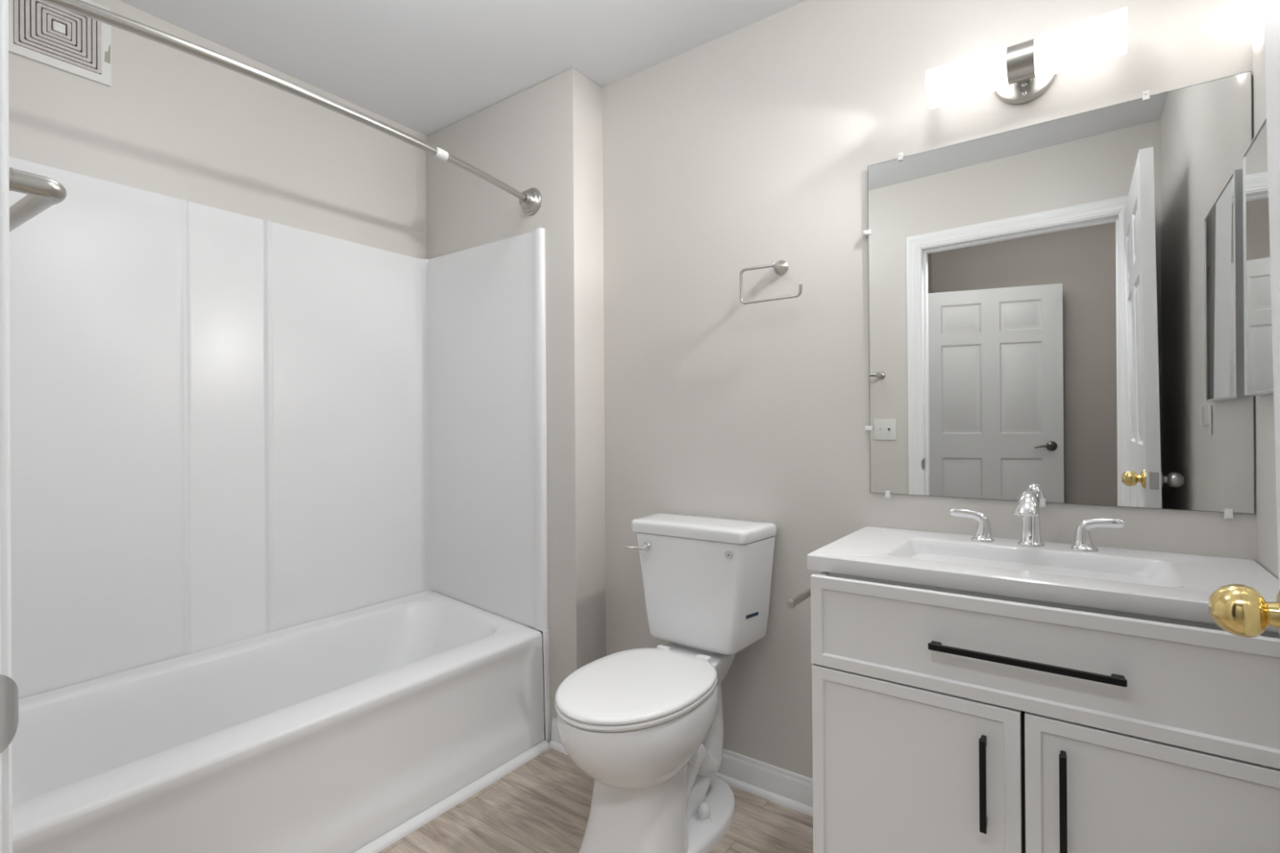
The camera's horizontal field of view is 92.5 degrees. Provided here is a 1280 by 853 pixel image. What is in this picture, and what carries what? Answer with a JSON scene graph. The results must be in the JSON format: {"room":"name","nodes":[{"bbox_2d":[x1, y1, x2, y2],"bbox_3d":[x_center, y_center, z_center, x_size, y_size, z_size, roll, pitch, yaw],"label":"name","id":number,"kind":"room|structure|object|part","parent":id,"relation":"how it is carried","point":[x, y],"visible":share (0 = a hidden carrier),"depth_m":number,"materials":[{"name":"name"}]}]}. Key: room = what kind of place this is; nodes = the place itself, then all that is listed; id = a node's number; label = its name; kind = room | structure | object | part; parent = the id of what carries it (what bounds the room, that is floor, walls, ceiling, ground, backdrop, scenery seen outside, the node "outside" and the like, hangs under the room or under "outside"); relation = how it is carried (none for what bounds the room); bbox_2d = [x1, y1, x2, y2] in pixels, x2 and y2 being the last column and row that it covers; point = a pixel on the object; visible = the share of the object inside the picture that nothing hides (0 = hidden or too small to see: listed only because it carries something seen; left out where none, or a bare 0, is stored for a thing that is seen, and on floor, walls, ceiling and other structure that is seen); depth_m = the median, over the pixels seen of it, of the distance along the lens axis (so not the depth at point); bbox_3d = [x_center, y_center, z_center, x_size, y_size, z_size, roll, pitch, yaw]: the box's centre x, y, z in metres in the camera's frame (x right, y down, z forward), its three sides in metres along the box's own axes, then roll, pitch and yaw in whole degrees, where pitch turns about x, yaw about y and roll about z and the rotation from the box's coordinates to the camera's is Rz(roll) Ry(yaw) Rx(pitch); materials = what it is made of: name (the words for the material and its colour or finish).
{"room":"bathroom","nodes":[
{"label":"bathroom","id":0,"kind":"room"},
{"bbox_2d":[0,0,18,852],"bbox_3d":[-0.181,0.089,0.209,0.959,2.141,0.136,0,0,33],"label":"door frame","id":1,"kind":"structure","parent":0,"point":[5,388],"depth_m":0.48,"materials":[{"name":"white paint"}]},
{"bbox_3d":[-0.499,0.222,0.465,0.008,0.064,0.045,0,0,21],"label":"strike plate","id":2,"kind":"part","parent":1,"relation":"part of","materials":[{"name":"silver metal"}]},
{"bbox_2d":[8,0,426,258],"bbox_3d":[-1.497,-0.050,1.993,0.120,2.440,1.778,0,0,36],"label":"wall","id":3,"kind":"structure","parent":0,"point":[170,122],"depth_m":2.04,"materials":[{"name":"beige paint"}]},
{"bbox_2d":[8,0,111,86],"bbox_3d":[-1.625,-1.115,1.713,0.013,0.227,0.227,0,0,36],"label":"air vent","id":4,"kind":"object","parent":3,"relation":"in","point":[39,31],"visible":0.88,"depth_m":1.71,"materials":[{"name":"white plastic"}]},
{"bbox_2d":[8,155,551,744],"bbox_3d":[-1.091,0.219,1.824,0.732,1.896,1.576,0,0,36],"label":"tub surround","id":5,"kind":"object","parent":3,"relation":"attached to","point":[227,427],"visible":0.79,"depth_m":2.09,"materials":[{"name":"white plastic"}]},
{"bbox_3d":[-0.639,0.011,2.454,0.693,1.478,0.026,0,0,36],"label":"panel","id":6,"kind":"part","parent":5,"relation":"part of","materials":[{"name":"white plastic"}]},
{"bbox_2d":[119,0,806,135],"bbox_3d":[-0.106,-1.311,0.327,4.340,0.060,3.413,0,0,36],"label":"ceiling","id":7,"kind":"structure","parent":0,"point":[425,67],"depth_m":2.01,"materials":[{"name":"white paint"}]},
{"bbox_2d":[426,67,605,740],"bbox_3d":[-0.544,-0.056,2.577,0.980,2.440,0.285,0,0,36],"label":"wall","id":8,"kind":"structure","parent":0,"point":[546,136],"depth_m":2.25,"materials":[{"name":"beige paint"}]},
{"bbox_2d":[40,0,542,215],"bbox_3d":[-0.849,-0.841,1.641,0.148,0.100,1.590,0,0,36],"label":"shower rod","id":9,"kind":"object","parent":8,"relation":"attached to","point":[530,200],"visible":1,"depth_m":1.48,"materials":[{"name":"silver metal"}]},
{"bbox_2d":[549,717,567,755],"bbox_3d":[-0.272,1.113,2.193,0.127,0.098,0.026,0,0,36],"label":"baseboard","id":10,"kind":"structure","parent":8,"relation":"attached to","point":[555,744],"depth_m":2.22,"materials":[{"name":"white paint"}]},
{"bbox_2d":[378,748,813,852],"bbox_3d":[-0.090,1.189,0.324,4.340,0.060,3.413,0,0,36],"label":"floor","id":11,"kind":"structure","parent":0,"point":[542,806],"depth_m":1.80,"materials":[{"name":"brown wood"}]},
{"bbox_2d":[12,590,544,852],"bbox_3d":[-1.084,0.936,1.820,0.710,0.463,1.548,0,0,36],"label":"bathtub","id":12,"kind":"object","parent":11,"relation":"on","point":[331,734],"visible":0.94,"depth_m":1.74,"materials":[{"name":"white ceramic"}]},
{"bbox_2d":[354,740,550,852],"bbox_3d":[-0.763,1.154,1.628,0.026,0.021,1.460,0,0,36],"label":"trim","id":13,"kind":"structure","parent":12,"relation":"attached to","point":[418,821],"depth_m":1.88,"materials":[{"name":"white paint"}]},
{"bbox_2d":[555,512,776,852],"bbox_3d":[0.045,0.736,1.736,0.439,0.874,0.705,0,0,36],"label":"toilet","id":14,"kind":"object","parent":11,"relation":"on","point":[645,724],"visible":1,"depth_m":1.70,"materials":[{"name":"white ceramic"}]},
{"bbox_3d":[-0.011,0.704,1.648,0.370,0.016,0.497,0,0,36],"label":"seat","id":15,"kind":"part","parent":14,"relation":"part of","materials":[{"name":"white plastic"}]},
{"bbox_3d":[-0.011,0.687,1.647,0.369,0.018,0.494,0,0,36],"label":"seat lid","id":16,"kind":"part","parent":14,"relation":"part of","materials":[{"name":"white plastic"}]},
{"bbox_3d":[-0.009,0.381,1.941,0.088,0.029,0.028,0,0,16],"label":"flush lever","id":17,"kind":"part","parent":14,"relation":"part of","materials":[{"name":"silver metal"}]},
{"bbox_3d":[0.190,0.318,1.940,0.439,0.040,0.204,0,0,36],"label":"tank lid","id":18,"kind":"part","parent":14,"relation":"part of","materials":[{"name":"white ceramic"}]},
{"bbox_3d":[0.196,0.507,1.936,0.424,0.334,0.193,0,0,36],"label":"tank","id":19,"kind":"part","parent":14,"relation":"part of","materials":[{"name":"white ceramic"}]},
{"bbox_2d":[810,571,1279,852],"bbox_3d":[0.811,0.736,1.289,0.752,0.836,0.519,0,0,36],"label":"vanity cabinet","id":20,"kind":"object","parent":11,"relation":"on","point":[944,720],"visible":0.98,"depth_m":1.09,"materials":[{"name":"white paint"}]},
{"bbox_2d":[786,587,810,608],"bbox_3d":[0.403,0.393,1.418,0.060,0.048,0.184,0,0,36],"label":"paper holder","id":21,"kind":"object","parent":20,"relation":"attached to","point":[792,603],"visible":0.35,"depth_m":1.38,"materials":[{"name":"silver metal"}]},
{"bbox_3d":[0.532,0.782,1.215,0.383,0.536,0.016,0,0,36],"label":"door","id":22,"kind":"part","parent":20,"relation":"part of","materials":[{"name":"white paint"}]},
{"bbox_3d":[0.627,0.652,1.118,0.010,0.170,0.028,0,0,36],"label":"pull handle","id":23,"kind":"part","parent":20,"relation":"part of","materials":[{"name":"black metal"}]},
{"bbox_3d":[0.693,0.708,1.124,0.714,0.657,0.005,0,0,36],"label":"panel","id":24,"kind":"part","parent":20,"relation":"part of","materials":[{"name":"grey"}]},
{"bbox_3d":[0.673,0.416,1.084,0.296,0.010,0.028,0,0,36],"label":"pull handle","id":25,"kind":"part","parent":20,"relation":"part of","materials":[{"name":"black metal"}]},
{"bbox_2d":[807,526,1279,632],"bbox_3d":[0.830,0.337,1.328,0.791,0.109,0.461,0,0,36],"label":"washbasin","id":26,"kind":"object","parent":20,"relation":"in","point":[1172,585],"visible":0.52,"depth_m":1.26,"materials":[{"name":"white ceramic"}]},
{"bbox_2d":[950,488,1124,551],"bbox_3d":[0.907,0.214,1.423,0.346,0.136,0.131,0,0,36],"label":"faucet","id":27,"kind":"object","parent":26,"relation":"on","point":[1027,507],"visible":1,"depth_m":1.42,"materials":[{"name":"silver metal"}]},
{"bbox_3d":[0.828,0.244,1.527,0.096,0.076,0.042,0,0,36],"label":"lever handle","id":28,"kind":"part","parent":27,"relation":"part of","materials":[{"name":"silver metal"}]},
{"bbox_3d":[0.904,0.214,1.422,0.054,0.136,0.125,0,0,36],"label":"spout","id":29,"kind":"part","parent":27,"relation":"part of","materials":[{"name":"silver metal"}]},
{"bbox_3d":[1.030,0.243,1.381,0.096,0.076,0.042,0,0,36],"label":"lever handle","id":30,"kind":"part","parent":27,"relation":"part of","materials":[{"name":"silver metal"}]},
{"bbox_3d":[0.678,0.414,1.108,0.752,0.190,0.016,0,0,36],"label":"drawer","id":31,"kind":"part","parent":20,"relation":"part of","materials":[{"name":"white paint"}]},
{"bbox_3d":[0.724,0.643,1.048,0.010,0.170,0.028,0,0,36],"label":"pull handle","id":32,"kind":"part","parent":20,"relation":"part of","materials":[{"name":"black metal"}]},
{"bbox_3d":[0.839,0.780,0.993,0.362,0.536,0.016,0,0,36],"label":"door","id":33,"kind":"part","parent":20,"relation":"part of","materials":[{"name":"white paint"}]},
{"bbox_2d":[602,0,1256,778],"bbox_3d":[0.660,-0.064,1.809,1.873,2.440,0.120,0,0,36],"label":"wall","id":34,"kind":"structure","parent":0,"point":[753,144],"depth_m":1.88,"materials":[{"name":"beige paint"}]},
{"bbox_2d":[715,748,813,817],"bbox_3d":[0.263,1.110,2.010,0.978,0.098,0.026,0,0,36],"label":"baseboard","id":35,"kind":"structure","parent":34,"relation":"attached to","point":[789,789],"depth_m":1.91,"materials":[{"name":"white paint"}]},
{"bbox_2d":[739,260,802,304],"bbox_3d":[0.408,-0.447,1.877,0.202,0.132,0.065,0,0,36],"label":"towel ring","id":36,"kind":"object","parent":34,"relation":"attached to","point":[780,268],"visible":1,"depth_m":1.88,"materials":[{"name":"silver metal"}]},
{"bbox_3d":[0.419,-0.491,1.869,0.045,0.045,0.065,0,0,36],"label":"post","id":37,"kind":"part","parent":36,"relation":"part of","materials":[{"name":"silver metal"}]},
{"bbox_2d":[925,6,1128,109],"bbox_3d":[0.911,-0.869,1.467,0.396,0.135,0.135,0,0,36],"label":"wall sconce","id":38,"kind":"object","parent":34,"relation":"attached to","point":[1019,73],"visible":1,"depth_m":1.43,"materials":[{"name":"white glass"}]},
{"bbox_3d":[0.809,-0.860,1.513,0.174,0.091,0.091,0,0,36],"label":"lamp shade","id":39,"kind":"part","parent":38,"relation":"part of","materials":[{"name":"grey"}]},
{"bbox_3d":[0.948,-0.869,1.511,0.135,0.135,0.020,0,0,36],"label":"plate","id":40,"kind":"part","parent":38,"relation":"part of","materials":[{"name":"silver metal"}]},
{"bbox_3d":[0.991,-0.862,1.382,0.169,0.091,0.091,0,0,36],"label":"lamp shade","id":41,"kind":"part","parent":38,"relation":"part of","materials":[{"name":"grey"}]},
{"bbox_2d":[863,71,1254,519],"bbox_3d":[0.958,-0.277,1.507,0.790,0.948,0.016,0,0,36],"label":"wall mirror","id":42,"kind":"object","parent":34,"relation":"attached to","point":[1056,306],"visible":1,"depth_m":1.46,"materials":[{"name":"clear glass"}]},
{"bbox_2d":[1252,0,1278,579],"bbox_3d":[0.839,-0.067,0.574,0.120,2.440,1.674,0,0,36],"label":"wall","id":43,"kind":"structure","parent":0,"point":[1267,557],"depth_m":1.22,"materials":[{"name":"beige paint"}]},
{"bbox_2d":[1208,0,1279,638],"bbox_3d":[0.473,0.120,0.330,0.162,2.050,0.819,0,0,36],"label":"door","id":44,"kind":"structure","parent":43,"relation":"in","point":[1238,610],"depth_m":0.64,"materials":[{"name":"white paint"}]},
{"bbox_3d":[0.630,0.191,0.632,0.063,0.064,0.064,0,0,36],"label":"knob","id":45,"kind":"part","parent":44,"relation":"part of","materials":[{"name":"gold metal"}]},
{"bbox_2d":[1242,117,1273,395],"bbox_3d":[1.123,-0.307,1.083,0.020,0.492,0.402,0,0,36],"label":"medicine cabinet","id":46,"kind":"object","parent":43,"relation":"attached to","point":[1258,340],"visible":0.74,"depth_m":1.16,"materials":[{"name":"silver"}]},
{"bbox_3d":[-0.817,-0.056,0.608,2.845,2.440,0.271,0,0,36],"label":"wall door","id":47,"kind":"structure","parent":0,"visible":0},
{"bbox_2d":[8,167,66,231],"bbox_3d":[-0.859,-0.253,0.762,0.543,0.043,0.098,0,0,33],"label":"towel bar","id":48,"kind":"object","parent":47,"relation":"attached to","point":[42,193],"visible":0.94,"depth_m":0.66,"materials":[{"name":"silver metal"}]},
{"bbox_3d":[-0.650,-0.254,0.633,0.032,0.023,0.089,0,0,31],"label":"post","id":49,"kind":"part","parent":48,"relation":"part of","materials":[{"name":"silver metal"}]}
]}

